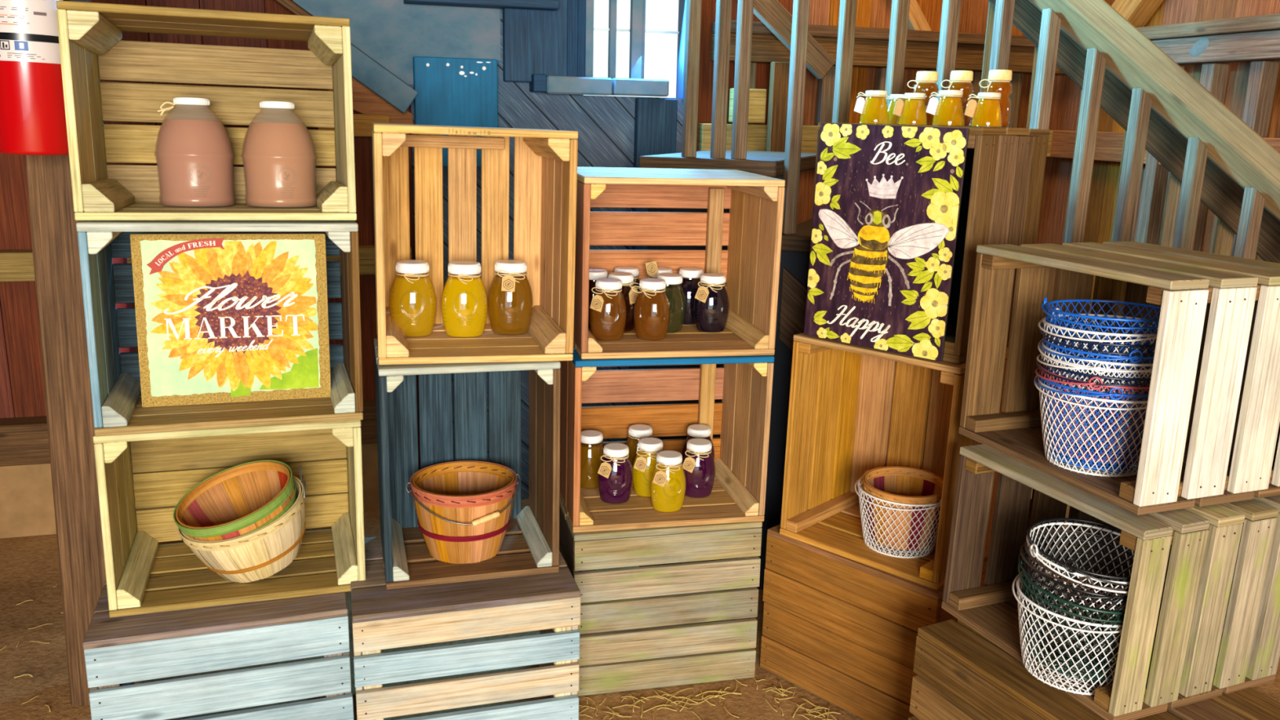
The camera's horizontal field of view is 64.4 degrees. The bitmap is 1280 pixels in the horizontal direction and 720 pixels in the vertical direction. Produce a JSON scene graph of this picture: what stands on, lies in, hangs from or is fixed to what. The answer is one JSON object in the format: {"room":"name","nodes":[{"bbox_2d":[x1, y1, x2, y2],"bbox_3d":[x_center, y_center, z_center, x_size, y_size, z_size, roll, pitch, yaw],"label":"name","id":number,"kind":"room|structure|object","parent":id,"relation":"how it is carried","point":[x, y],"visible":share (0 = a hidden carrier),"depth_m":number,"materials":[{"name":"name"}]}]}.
{"room":"food shop","nodes":[
{"label":"food shop","id":0,"kind":"room"},
{"bbox_2d":[0,0,1062,470],"bbox_3d":[-0.947,-1.191,3.539,5.685,3.601,0.056,-2,14,-16],"label":"wall","id":1,"kind":"structure","parent":0,"point":[22,394],"depth_m":3.64,"materials":[{"name":"wood"}]},
{"bbox_2d":[0,400,377,466],"bbox_3d":[-2.325,0.287,3.430,2.851,0.144,0.100,-2,14,-16],"label":"trim","id":2,"kind":"structure","parent":1,"relation":"attached to","point":[24,441],"depth_m":3.45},
{"bbox_2d":[0,443,379,538],"bbox_3d":[-2.421,0.461,3.617,2.950,0.285,0.280,-2,14,-16],"label":"trim","id":3,"kind":"structure","parent":1,"relation":"attached to","point":[27,508],"depth_m":3.56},
{"bbox_2d":[0,244,411,281],"bbox_3d":[-2.258,-0.304,3.306,2.960,0.097,0.090,-2,14,-16],"label":"trim","id":4,"kind":"structure","parent":1,"relation":"attached to","point":[15,265],"depth_m":3.33,"materials":[{"name":"beige wood"}]},
{"bbox_2d":[274,0,312,16],"bbox_3d":[-1.123,-1.148,3.373,0.283,0.209,0.053,-2,14,-16],"label":"plank","id":5,"kind":"object","parent":1,"relation":"attached to","point":[289,5],"visible":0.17,"depth_m":3.34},
{"bbox_2d":[328,66,413,124],"bbox_3d":[-0.937,-0.927,3.536,0.280,0.268,0.034,-2,14,-15],"label":"board","id":6,"kind":"object","parent":1,"relation":"attached to","point":[365,101],"visible":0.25,"depth_m":3.53,"materials":[{"name":"brown wood"}]},
{"bbox_2d":[318,113,390,136],"bbox_3d":[-0.989,-0.813,3.515,0.240,0.076,0.026,-2,14,-15],"label":"board","id":7,"kind":"object","parent":6,"relation":"attached to","point":[362,123],"visible":0.34,"depth_m":3.51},
{"bbox_2d":[351,44,417,112],"bbox_3d":[-0.904,-0.963,3.460,0.281,0.231,0.092,-2,14,-16],"label":"diagonal beam","id":8,"kind":"structure","parent":1,"relation":"attached to","point":[365,70],"depth_m":3.43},
{"bbox_2d":[293,0,500,84],"bbox_3d":[-0.819,-1.457,3.421,0.690,1.021,0.017,-3,14,-16],"label":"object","id":9,"kind":"structure","parent":1,"relation":"attached to","point":[391,33],"depth_m":3.51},
{"bbox_2d":[413,56,497,167],"bbox_3d":[-0.647,-0.870,3.580,0.287,0.372,0.052,-2,14,-16],"label":"board","id":10,"kind":"object","parent":1,"relation":"attached to","point":[451,91],"visible":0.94,"depth_m":3.54,"materials":[{"name":"blue"}]},
{"bbox_2d":[403,0,559,10],"bbox_3d":[-0.543,-1.232,3.493,0.521,0.031,0.103,-2,14,-16],"label":"board","id":11,"kind":"object","parent":1,"relation":"attached to","point":[544,5],"visible":1,"depth_m":3.47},
{"bbox_2d":[293,1,683,499],"bbox_3d":[-0.495,-0.713,3.736,1.420,2.600,0.048,-2,14,-16],"label":"wall","id":12,"kind":"structure","parent":1,"relation":"attached to","point":[604,125],"depth_m":3.76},
{"bbox_2d":[502,0,568,82],"bbox_3d":[-0.364,-1.482,3.528,0.225,1.001,0.048,-2,14,-16],"label":"shutter","id":13,"kind":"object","parent":1,"relation":"attached to","point":[535,42],"depth_m":3.59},
{"bbox_2d":[528,74,546,92],"bbox_3d":[-0.365,-0.989,3.630,0.047,0.061,0.089,-2,14,-16],"label":"block","id":14,"kind":"object","parent":1,"relation":"attached to","point":[538,84],"visible":0.92,"depth_m":3.59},
{"bbox_2d":[543,75,669,97],"bbox_3d":[-0.122,-0.997,3.704,0.455,0.061,0.079,-2,14,-16],"label":"window sill","id":15,"kind":"structure","parent":1,"relation":"attached to","point":[554,84],"depth_m":3.67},
{"bbox_2d":[567,0,686,100],"bbox_3d":[-0.041,-1.396,3.692,0.480,0.870,0.121,-2,14,-16],"label":"window","id":16,"kind":"structure","parent":1,"relation":"in","point":[580,28],"depth_m":3.73,"materials":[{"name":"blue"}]},
{"bbox_2d":[627,97,677,439],"bbox_3d":[0.042,-0.219,3.966,0.155,1.555,0.041,-2,14,-16],"label":"trim","id":17,"kind":"structure","parent":1,"relation":"attached to","point":[655,119],"depth_m":3.79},
{"bbox_2d":[765,61,790,176],"bbox_3d":[0.536,-0.780,3.903,0.101,0.699,0.036,-2,14,-16],"label":"board","id":18,"kind":"object","parent":1,"relation":"attached to","point":[780,71],"visible":0.24,"depth_m":3.84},
{"bbox_2d":[753,0,835,79],"bbox_3d":[0.478,-1.270,3.712,0.530,0.456,0.040,-2,14,-16],"label":"board","id":19,"kind":"object","parent":1,"relation":"attached to","point":[771,13],"visible":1,"depth_m":3.73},
{"bbox_2d":[814,66,835,124],"bbox_3d":[0.730,-1.042,4.004,0.050,0.226,0.051,-2,14,-16],"label":"batten","id":20,"kind":"object","parent":1,"relation":"attached to","point":[824,98],"visible":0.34,"depth_m":3.99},
{"bbox_2d":[697,123,1053,156],"bbox_3d":[1.005,-0.888,4.121,1.610,0.114,0.059,-2,14,-16],"label":"trim","id":21,"kind":"structure","parent":1,"relation":"attached to","point":[757,133],"depth_m":3.94,"materials":[{"name":"beige wood"}]},
{"bbox_2d":[728,88,766,123],"bbox_3d":[0.410,-0.968,3.870,0.133,0.126,0.048,-2,14,-16],"label":"timber offcut","id":22,"kind":"object","parent":21,"relation":"on","point":[757,97],"visible":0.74,"depth_m":3.85,"materials":[{"name":"beige wood"}]},
{"bbox_2d":[871,67,886,124],"bbox_3d":[0.971,-1.052,4.072,0.051,0.226,0.052,-2,14,-16],"label":"batten","id":23,"kind":"object","parent":1,"relation":"attached to","point":[881,73],"visible":0.24,"depth_m":4.04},
{"bbox_2d":[711,20,1065,75],"bbox_3d":[1.041,-1.229,4.019,1.570,0.142,0.110,-2,14,-16],"label":"wooden beam","id":24,"kind":"structure","parent":1,"relation":"attached to","point":[871,45],"depth_m":3.96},
{"bbox_2d":[891,0,931,31],"bbox_3d":[1.021,-1.436,3.982,0.264,0.336,0.067,-2,14,-16],"label":"diagonal brace","id":25,"kind":"object","parent":1,"relation":"attached to","point":[917,20],"visible":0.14,"depth_m":3.99,"materials":[{"name":"brown wood"}]},
{"bbox_2d":[963,71,982,126],"bbox_3d":[1.375,-1.070,4.184,0.049,0.226,0.052,-2,14,-16],"label":"batten","id":26,"kind":"object","parent":1,"relation":"attached to","point":[976,75],"visible":0.28,"depth_m":4.14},
{"bbox_2d":[1002,72,1022,128],"bbox_3d":[1.548,-1.077,4.232,0.050,0.227,0.051,-2,14,-16],"label":"batten","id":27,"kind":"object","parent":1,"relation":"attached to","point":[1015,82],"visible":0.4,"depth_m":4.21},
{"bbox_2d":[0,488,1279,719],"bbox_3d":[-0.025,1.022,2.152,9.000,0.002,9.300,1,14,0],"label":"floor","id":28,"kind":"structure","parent":0,"point":[29,567],"depth_m":2.76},
{"bbox_2d":[24,0,135,706],"bbox_3d":[-1.331,-0.391,2.358,0.124,2.610,0.128,1,14,-8],"label":"timber post","id":29,"kind":"object","parent":28,"relation":"on","point":[53,228],"visible":0.34,"depth_m":2.41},
{"bbox_2d":[0,0,68,155],"bbox_3d":[-1.247,-0.716,2.072,0.209,0.579,0.187,12,17,36],"label":"fire extinguisher","id":30,"kind":"object","parent":29,"relation":"attached to","point":[33,119],"visible":0.8,"depth_m":2.04,"materials":[{"name":"red"}]},
{"bbox_2d":[82,580,353,719],"bbox_3d":[-0.974,0.720,2.422,0.531,0.409,0.422,-3,14,-19],"label":"wooden crate","id":31,"kind":"object","parent":28,"relation":"on","point":[121,651],"visible":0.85,"depth_m":2.21,"materials":[{"name":"grey wood"}]},
{"bbox_2d":[93,419,365,617],"bbox_3d":[-0.942,0.307,2.397,0.537,0.411,0.361,-3,13,-19],"label":"wooden crate","id":32,"kind":"object","parent":31,"relation":"on","point":[153,470],"visible":0.62,"depth_m":2.43,"materials":[{"name":"brown wood"}]},
{"bbox_2d":[75,220,363,436],"bbox_3d":[-0.922,-0.103,2.293,0.539,0.438,0.338,-3,13,-20],"label":"wooden crate","id":33,"kind":"object","parent":32,"relation":"on","point":[114,375],"visible":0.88,"depth_m":2.22,"materials":[{"name":"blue wood"}]},
{"bbox_2d":[56,0,356,220],"bbox_3d":[-0.927,-0.530,2.241,0.548,0.437,0.389,-4,14,-20],"label":"wooden crate","id":34,"kind":"object","parent":33,"relation":"on","point":[92,49],"visible":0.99,"depth_m":2.31,"materials":[{"name":"beige wood"}]},
{"bbox_2d":[155,97,234,206],"bbox_3d":[-1.005,-0.468,2.294,0.167,0.242,0.167,9,15,28],"label":"jar","id":35,"kind":"object","parent":34,"relation":"in","point":[194,157],"visible":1,"depth_m":2.24,"materials":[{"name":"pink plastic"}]},
{"bbox_2d":[242,101,316,206],"bbox_3d":[-0.831,-0.473,2.341,0.166,0.240,0.166,9,15,28],"label":"jar","id":36,"kind":"object","parent":34,"relation":"in","point":[279,158],"visible":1,"depth_m":2.29,"materials":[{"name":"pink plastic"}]},
{"bbox_2d":[129,233,330,407],"bbox_3d":[-0.918,-0.094,2.304,0.408,0.389,0.055,-4,15,-20],"label":"sign","id":37,"kind":"object","parent":33,"relation":"in","point":[221,317],"visible":1,"depth_m":2.28,"materials":[{"name":"paper"}]},
{"bbox_2d":[177,465,305,582],"bbox_3d":[-0.923,0.382,2.365,0.285,0.247,0.278,6,14,17],"label":"basket","id":38,"kind":"object","parent":32,"relation":"in","point":[230,558],"visible":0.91,"depth_m":2.29,"materials":[{"name":"brown"}]},
{"bbox_2d":[173,459,296,555],"bbox_3d":[-0.933,0.368,2.351,0.267,0.214,0.268,-2,14,-14],"label":"basket","id":39,"kind":"object","parent":38,"relation":"in","point":[211,511],"visible":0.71,"depth_m":2.42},
{"bbox_2d":[0,582,840,719],"bbox_3d":[-0.608,0.843,2.807,2.611,0.007,1.092,2,14,3],"label":"litter","id":40,"kind":"object","parent":28,"relation":"on","point":[782,694],"visible":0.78,"depth_m":2.66,"materials":[{"name":"brown"}]},
{"bbox_2d":[350,536,580,719],"bbox_3d":[-0.443,0.701,2.504,0.507,0.431,0.422,-3,14,-16],"label":"wooden crate","id":41,"kind":"object","parent":28,"relation":"on","point":[549,604],"visible":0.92,"depth_m":2.30,"materials":[{"name":"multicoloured wood"}]},
{"bbox_2d":[373,338,560,590],"bbox_3d":[-0.423,0.226,2.456,0.403,0.517,0.328,-2,14,-16],"label":"wooden crate","id":42,"kind":"object","parent":41,"relation":"on","point":[531,544],"visible":0.67,"depth_m":2.54,"materials":[{"name":"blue wood"}]},
{"bbox_2d":[405,460,519,564],"bbox_3d":[-0.426,0.376,2.470,0.275,0.185,0.268,-3,14,-17],"label":"basket","id":43,"kind":"object","parent":42,"relation":"in","point":[469,526],"visible":1,"depth_m":2.40,"materials":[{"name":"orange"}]},
{"bbox_2d":[372,123,577,364],"bbox_3d":[-0.400,-0.285,2.388,0.432,0.513,0.384,-1,13,-15],"label":"wooden crate","id":44,"kind":"object","parent":42,"relation":"on","point":[545,184],"visible":0.91,"depth_m":2.49,"materials":[{"name":"brown wood"}]},
{"bbox_2d":[390,259,436,337],"bbox_3d":[-0.544,-0.147,2.433,0.113,0.178,0.089,0,13,-9],"label":"honey jar","id":45,"kind":"object","parent":44,"relation":"in","point":[412,296],"visible":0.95,"depth_m":2.40,"materials":[{"name":"clear glass"}]},
{"bbox_2d":[441,261,487,337],"bbox_3d":[-0.423,-0.146,2.449,0.113,0.178,0.089,-1,13,-12],"label":"honey jar","id":46,"kind":"object","parent":44,"relation":"in","point":[464,302],"visible":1,"depth_m":2.42,"materials":[{"name":"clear glass"}]},
{"bbox_2d":[488,259,532,335],"bbox_3d":[-0.319,-0.153,2.499,0.113,0.179,0.089,-3,14,-16],"label":"honey jar","id":47,"kind":"object","parent":44,"relation":"in","point":[510,297],"visible":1,"depth_m":2.47,"materials":[{"name":"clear glass"}]},
{"bbox_2d":[559,496,762,696],"bbox_3d":[0.027,0.609,2.877,0.505,0.458,0.422,-2,14,-13],"label":"wooden crate","id":48,"kind":"object","parent":28,"relation":"on","point":[723,649],"visible":0.8,"depth_m":2.68,"materials":[{"name":"brown wood"}]},
{"bbox_2d":[559,346,774,532],"bbox_3d":[0.047,0.169,2.766,0.513,0.452,0.384,-1,14,-12],"label":"wooden crate","id":49,"kind":"object","parent":48,"relation":"on","point":[744,385],"visible":0.62,"depth_m":2.78,"materials":[{"name":"brown"}]},
{"bbox_2d":[580,430,604,488],"bbox_3d":[-0.139,0.279,2.845,0.099,0.155,0.078,-1,14,-12],"label":"honey jar","id":50,"kind":"object","parent":49,"relation":"in","point":[592,447],"visible":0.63,"depth_m":2.81,"materials":[{"name":"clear glass"}]},
{"bbox_2d":[597,442,633,503],"bbox_3d":[-0.067,0.307,2.740,0.101,0.155,0.080,-1,14,-9],"label":"jam jar","id":51,"kind":"object","parent":49,"relation":"in","point":[615,473],"visible":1,"depth_m":2.71,"materials":[{"name":"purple glass"}]},
{"bbox_2d":[626,423,652,480],"bbox_3d":[-0.001,0.267,2.912,0.099,0.155,0.078,-1,14,-12],"label":"honey jar","id":52,"kind":"object","parent":49,"relation":"in","point":[637,432],"visible":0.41,"depth_m":2.88,"materials":[{"name":"clear glass"}]},
{"bbox_2d":[631,437,662,497],"bbox_3d":[0.026,0.297,2.795,0.100,0.155,0.080,-1,14,-12],"label":"honey jar","id":53,"kind":"object","parent":49,"relation":"in","point":[645,461],"visible":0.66,"depth_m":2.76,"materials":[{"name":"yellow glass"}]},
{"bbox_2d":[650,449,686,511],"bbox_3d":[0.075,0.323,2.693,0.100,0.155,0.080,-2,14,-15],"label":"honey jar","id":54,"kind":"object","parent":49,"relation":"in","point":[668,486],"visible":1,"depth_m":2.67,"materials":[{"name":"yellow glass"}]},
{"bbox_2d":[573,166,785,359],"bbox_3d":[0.066,-0.270,2.683,0.500,0.443,0.409,-1,14,-12],"label":"wooden crate","id":55,"kind":"object","parent":49,"relation":"on","point":[751,231],"visible":0.82,"depth_m":2.74,"materials":[{"name":"brown wood"}]},
{"bbox_2d":[587,268,607,327],"bbox_3d":[-0.124,-0.168,2.776,0.099,0.155,0.078,-1,14,-12],"label":"honey jar","id":56,"kind":"object","parent":55,"relation":"in","point":[594,273],"visible":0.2,"depth_m":2.74,"materials":[{"name":"clear glass"}]},
{"bbox_2d":[590,278,626,341],"bbox_3d":[-0.082,-0.130,2.628,0.099,0.155,0.080,0,14,-6],"label":"honey jar","id":57,"kind":"object","parent":55,"relation":"in","point":[607,307],"visible":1,"depth_m":2.60,"materials":[{"name":"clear glass"}]},
{"bbox_2d":[608,271,639,331],"bbox_3d":[-0.053,-0.154,2.732,0.098,0.155,0.081,-3,14,-19],"label":"honey jar","id":58,"kind":"object","parent":55,"relation":"in","point":[629,296],"visible":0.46,"depth_m":2.71,"materials":[{"name":"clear glass"}]},
{"bbox_2d":[631,278,669,339],"bbox_3d":[0.030,-0.132,2.651,0.098,0.156,0.078,4,14,12],"label":"honey jar","id":59,"kind":"object","parent":55,"relation":"in","point":[651,309],"visible":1,"depth_m":2.62,"materials":[{"name":"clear glass"}]},
{"bbox_2d":[644,261,672,290],"bbox_3d":[0.055,-0.191,2.837,0.099,0.182,0.080,-1,14,-12],"label":"honey jar","id":60,"kind":"object","parent":55,"relation":"in","point":[652,270],"visible":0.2,"depth_m":2.79,"materials":[{"name":"clear glass"}]},
{"bbox_2d":[656,273,684,333],"bbox_3d":[0.078,-0.153,2.741,0.099,0.155,0.078,-6,16,-28],"label":"honey jar","id":61,"kind":"object","parent":55,"relation":"in","point":[674,294],"visible":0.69,"depth_m":2.72,"materials":[{"name":"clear glass"}]},
{"bbox_2d":[677,266,703,324],"bbox_3d":[0.142,-0.179,2.855,0.099,0.155,0.078,-1,14,-12],"label":"honey jar","id":62,"kind":"object","parent":55,"relation":"in","point":[690,286],"visible":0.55,"depth_m":2.82,"materials":[{"name":"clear glass"}]},
{"bbox_2d":[694,272,728,333],"bbox_3d":[0.194,-0.155,2.764,0.101,0.155,0.080,0,14,-6],"label":"honey jar","id":63,"kind":"object","parent":55,"relation":"in","point":[711,303],"visible":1,"depth_m":2.74,"materials":[{"name":"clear glass"}]},
{"bbox_2d":[681,423,714,462],"bbox_3d":[0.168,0.268,2.928,0.099,0.155,0.078,-1,14,-12],"label":"honey jar","id":64,"kind":"object","parent":49,"relation":"in","point":[697,430],"visible":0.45,"depth_m":2.90,"materials":[{"name":"clear glass"}]},
{"bbox_2d":[681,438,715,497],"bbox_3d":[0.159,0.299,2.800,0.101,0.155,0.080,-1,14,-9],"label":"honey jar","id":65,"kind":"object","parent":49,"relation":"in","point":[698,464],"visible":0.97,"depth_m":2.77,"materials":[{"name":"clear glass"}]},
{"bbox_2d":[760,524,987,719],"bbox_3d":[0.668,0.674,2.757,0.422,0.417,0.518,-12,19,-43],"label":"wooden crate","id":66,"kind":"object","parent":28,"relation":"on","point":[842,630],"visible":0.62,"depth_m":2.61,"materials":[{"name":"orange wood"}]},
{"bbox_2d":[779,333,1008,590],"bbox_3d":[0.661,0.216,2.612,0.457,0.544,0.336,14,18,41],"label":"wooden crate","id":67,"kind":"object","parent":66,"relation":"on","point":[846,420],"visible":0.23,"depth_m":2.71,"materials":[{"name":"brown wood"}]},
{"bbox_2d":[804,122,969,361],"bbox_3d":[0.563,-0.283,2.382,0.377,0.523,0.019,13,18,40],"label":"sign","id":68,"kind":"object","parent":67,"relation":"on","point":[888,198],"visible":1,"depth_m":2.37,"materials":[{"name":"wood"}]},
{"bbox_2d":[854,470,941,558],"bbox_3d":[0.668,0.396,2.604,0.236,0.166,0.246,-9,17,-38],"label":"wire basket","id":69,"kind":"object","parent":67,"relation":"in","point":[860,491],"visible":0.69,"depth_m":2.54,"materials":[{"name":"white"}]},
{"bbox_2d":[861,466,943,550],"bbox_3d":[0.673,0.382,2.599,0.216,0.152,0.216,14,20,41],"label":"basket","id":70,"kind":"object","parent":69,"relation":"in","point":[926,486],"visible":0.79,"depth_m":2.55,"materials":[{"name":"brown"}]},
{"bbox_2d":[804,122,1049,364],"bbox_3d":[0.708,-0.312,2.526,0.418,0.527,0.392,13,17,40],"label":"wooden crate","id":71,"kind":"object","parent":67,"relation":"on","point":[1004,175],"visible":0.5,"depth_m":2.34,"materials":[{"name":"brown wood"}]},
{"bbox_2d":[853,90,889,124],"bbox_3d":[0.591,-0.638,2.569,0.085,0.082,0.076,7,15,23],"label":"jar","id":72,"kind":"object","parent":71,"relation":"on","point":[874,109],"visible":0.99,"depth_m":2.54,"materials":[{"name":"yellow glass"}]},
{"bbox_2d":[884,93,909,124],"bbox_3d":[0.668,-0.646,2.622,0.069,0.077,0.069,-11,18,-41],"label":"jar","id":73,"kind":"object","parent":71,"relation":"on","point":[893,118],"visible":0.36,"depth_m":2.60,"materials":[{"name":"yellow glass"}]},
{"bbox_2d":[893,93,926,124],"bbox_3d":[0.667,-0.615,2.491,0.081,0.076,0.071,7,15,23],"label":"jar","id":74,"kind":"object","parent":71,"relation":"on","point":[913,112],"visible":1,"depth_m":2.47,"materials":[{"name":"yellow glass"}]},
{"bbox_2d":[907,71,937,124],"bbox_3d":[0.720,-0.659,2.564,0.072,0.132,0.066,14,18,42],"label":"jar","id":75,"kind":"object","parent":71,"relation":"on","point":[926,81],"visible":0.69,"depth_m":2.54,"materials":[{"name":"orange glass"}]},
{"bbox_2d":[926,89,964,125],"bbox_3d":[0.730,-0.597,2.410,0.085,0.082,0.076,9,15,29],"label":"jar","id":76,"kind":"object","parent":71,"relation":"on","point":[948,111],"visible":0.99,"depth_m":2.38,"materials":[{"name":"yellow glass"}]},
{"bbox_2d":[941,70,973,125],"bbox_3d":[0.785,-0.641,2.495,0.066,0.132,0.072,-10,18,-40],"label":"jar","id":77,"kind":"object","parent":71,"relation":"on","point":[961,80],"visible":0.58,"depth_m":2.47,"materials":[{"name":"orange glass"}]},
{"bbox_2d":[964,92,1001,127],"bbox_3d":[0.790,-0.571,2.320,0.081,0.076,0.071,9,15,29],"label":"jar","id":78,"kind":"object","parent":71,"relation":"on","point":[987,113],"visible":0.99,"depth_m":2.30,"materials":[{"name":"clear glass"}]},
{"bbox_2d":[978,69,1012,126],"bbox_3d":[0.853,-0.622,2.420,0.072,0.132,0.066,14,18,42],"label":"jar","id":79,"kind":"object","parent":71,"relation":"on","point":[999,80],"visible":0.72,"depth_m":2.40,"materials":[{"name":"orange glass"}]},
{"bbox_2d":[639,0,1279,589],"bbox_3d":[1.187,-0.525,3.063,2.400,3.132,0.821,6,15,20],"label":"staircase","id":80,"kind":"structure","parent":28,"relation":"on","point":[1211,156],"depth_m":2.81,"materials":[{"name":"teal wood"}]},
{"bbox_2d":[907,618,1279,719],"bbox_3d":[0.886,0.833,1.979,0.422,0.484,0.603,-5,15,-26],"label":"wooden crate","id":81,"kind":"object","parent":28,"relation":"on","point":[963,675],"visible":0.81,"depth_m":1.94,"materials":[{"name":"brown wood"}]},
{"bbox_2d":[941,444,1279,719],"bbox_3d":[0.929,0.394,2.002,0.417,0.363,0.457,-4,15,-23],"label":"wooden crate","id":82,"kind":"object","parent":81,"relation":"on","point":[1215,630],"visible":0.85,"depth_m":1.82,"materials":[{"name":"brown wood"}]},
{"bbox_2d":[1012,569,1128,695],"bbox_3d":[0.810,0.501,1.887,0.239,0.170,0.238,11,17,35],"label":"wire basket","id":83,"kind":"object","parent":82,"relation":"in","point":[1024,651],"visible":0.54,"depth_m":1.83,"materials":[{"name":"white"}]},
{"bbox_2d":[1017,550,1163,680],"bbox_3d":[0.815,0.469,1.870,0.239,0.179,0.238,3,14,7],"label":"wire basket","id":84,"kind":"object","parent":83,"relation":"on","point":[1025,576],"visible":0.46,"depth_m":1.82,"materials":[{"name":"teal"}]},
{"bbox_2d":[1018,532,1132,666],"bbox_3d":[0.816,0.441,1.869,0.238,0.176,0.239,-2,14,-13],"label":"wire basket","id":85,"kind":"object","parent":84,"relation":"on","point":[1025,570],"visible":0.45,"depth_m":1.80,"materials":[{"name":"black"}]},
{"bbox_2d":[1020,528,1133,657],"bbox_3d":[0.818,0.427,1.866,0.239,0.176,0.239,4,14,9],"label":"wire basket","id":86,"kind":"object","parent":85,"relation":"on","point":[1028,553],"visible":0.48,"depth_m":1.83,"materials":[{"name":"black"}]},
{"bbox_2d":[1026,522,1167,652],"bbox_3d":[0.820,0.416,1.854,0.239,0.177,0.237,-5,15,-26],"label":"wire basket","id":87,"kind":"object","parent":86,"relation":"on","point":[1034,553],"visible":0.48,"depth_m":1.90,"materials":[{"name":"white"}]},
{"bbox_2d":[1026,517,1167,646],"bbox_3d":[0.826,0.407,1.855,0.239,0.175,0.237,-6,16,-28],"label":"wire basket","id":88,"kind":"object","parent":87,"relation":"on","point":[1082,571],"visible":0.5,"depth_m":1.92,"materials":[{"name":"black"}]},
{"bbox_2d":[958,240,1279,515],"bbox_3d":[0.967,0.003,1.985,0.414,0.408,0.490,-4,14,-20],"label":"wooden crate","id":89,"kind":"object","parent":82,"relation":"on","point":[1211,433],"visible":0.91,"depth_m":1.80,"materials":[{"name":"brown wood"}]},
{"bbox_2d":[1034,369,1147,477],"bbox_3d":[0.877,0.117,1.945,0.246,0.166,0.236,13,17,39],"label":"wire basket","id":90,"kind":"object","parent":89,"relation":"in","point":[1127,473],"visible":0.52,"depth_m":1.88,"materials":[{"name":"white"}]},
{"bbox_2d":[1034,365,1148,471],"bbox_3d":[0.876,0.105,1.945,0.236,0.166,0.246,5,14,13],"label":"wire basket","id":91,"kind":"object","parent":90,"relation":"on","point":[1095,393],"visible":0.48,"depth_m":1.87,"materials":[{"name":"blue"}]},
{"bbox_2d":[1035,357,1150,463],"bbox_3d":[0.876,0.089,1.942,0.236,0.166,0.246,10,16,30],"label":"wire basket","id":92,"kind":"object","parent":91,"relation":"on","point":[1090,384],"visible":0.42,"depth_m":1.86,"materials":[{"name":"red"}]},
{"bbox_2d":[1036,350,1151,456],"bbox_3d":[0.877,0.076,1.935,0.236,0.166,0.246,-7,16,-31],"label":"wire basket","id":93,"kind":"object","parent":92,"relation":"on","point":[1117,379],"visible":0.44,"depth_m":1.85,"materials":[{"name":"blue"}]},
{"bbox_2d":[1036,339,1154,448],"bbox_3d":[0.875,0.061,1.935,0.239,0.171,0.238,-11,18,-42],"label":"wire basket","id":94,"kind":"object","parent":93,"relation":"on","point":[1041,354],"visible":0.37,"depth_m":1.85,"materials":[{"name":"white"}]},
{"bbox_2d":[1037,335,1153,441],"bbox_3d":[0.877,0.049,1.929,0.236,0.166,0.246,-11,19,-42],"label":"wire basket","id":95,"kind":"object","parent":94,"relation":"on","point":[1133,365],"visible":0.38,"depth_m":1.84,"materials":[{"name":"white"}]},
{"bbox_2d":[1039,325,1154,435],"bbox_3d":[0.878,0.037,1.927,0.236,0.166,0.246,2,13,2],"label":"wire basket","id":96,"kind":"object","parent":95,"relation":"on","point":[1046,342],"visible":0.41,"depth_m":1.84,"materials":[{"name":"blue"}]},
{"bbox_2d":[1039,322,1157,424],"bbox_3d":[0.882,0.019,1.925,0.239,0.172,0.238,11,17,35],"label":"wire basket","id":97,"kind":"object","parent":96,"relation":"on","point":[1136,346],"visible":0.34,"depth_m":1.83,"materials":[{"name":"blue"}]},
{"bbox_2d":[1038,307,1158,414],"bbox_3d":[0.876,0.000,1.921,0.238,0.175,0.239,-1,14,-10],"label":"wire basket","id":98,"kind":"object","parent":97,"relation":"on","point":[1149,336],"visible":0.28,"depth_m":1.85,"materials":[{"name":"white"}]},
{"bbox_2d":[1040,296,1160,399],"bbox_3d":[0.881,-0.026,1.913,0.238,0.172,0.239,-11,18,-40],"label":"wire basket","id":99,"kind":"object","parent":98,"relation":"on","point":[1044,304],"visible":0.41,"depth_m":1.92,"materials":[{"name":"blue"}]},
{"bbox_2d":[1042,0,1279,322],"bbox_3d":[2.853,-0.407,0.687,0.054,3.601,7.700,-2,14,-16],"label":"wall","id":100,"kind":"structure","parent":0,"point":[1105,174],"depth_m":4.03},
{"bbox_2d":[1111,0,1163,27],"bbox_3d":[1.898,-1.427,3.683,0.098,0.570,0.546,-2,14,-16],"label":"diagonal brace","id":101,"kind":"object","parent":100,"relation":"attached to","point":[1138,13],"visible":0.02,"depth_m":3.79,"materials":[{"name":"brown wood"}]},
{"bbox_2d":[1134,66,1184,244],"bbox_3d":[1.920,-0.720,3.768,0.067,0.712,0.055,-2,14,-16],"label":"batten","id":102,"kind":"object","parent":100,"relation":"attached to","point":[1156,175],"visible":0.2,"depth_m":3.78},
{"bbox_2d":[1049,129,1279,164],"bbox_3d":[2.056,-0.666,3.309,0.060,0.114,2.149,-2,14,-16],"label":"trim","id":103,"kind":"structure","parent":100,"relation":"attached to","point":[1108,145],"depth_m":4.01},
{"bbox_2d":[1058,13,1279,69],"bbox_3d":[2.043,-1.016,3.191,0.120,0.137,2.101,-2,14,-16],"label":"wooden beam","id":104,"kind":"structure","parent":100,"relation":"attached to","point":[1255,37],"depth_m":3.38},
{"bbox_2d":[1189,37,1208,57],"bbox_3d":[1.916,-1.072,3.483,0.004,0.062,0.083,-2,14,-16],"label":"knot","id":105,"kind":"object","parent":100,"relation":"attached to","point":[1200,46],"visible":1,"depth_m":3.48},
{"bbox_2d":[1192,62,1229,251],"bbox_3d":[1.974,-0.673,3.580,0.067,0.713,0.056,-2,14,-16],"label":"batten","id":106,"kind":"object","parent":100,"relation":"attached to","point":[1214,76],"visible":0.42,"depth_m":3.49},
{"bbox_2d":[1231,60,1279,256],"bbox_3d":[2.029,-0.627,3.394,0.067,0.712,0.054,-2,14,-16],"label":"batten","id":107,"kind":"object","parent":100,"relation":"attached to","point":[1262,78],"visible":0.42,"depth_m":3.32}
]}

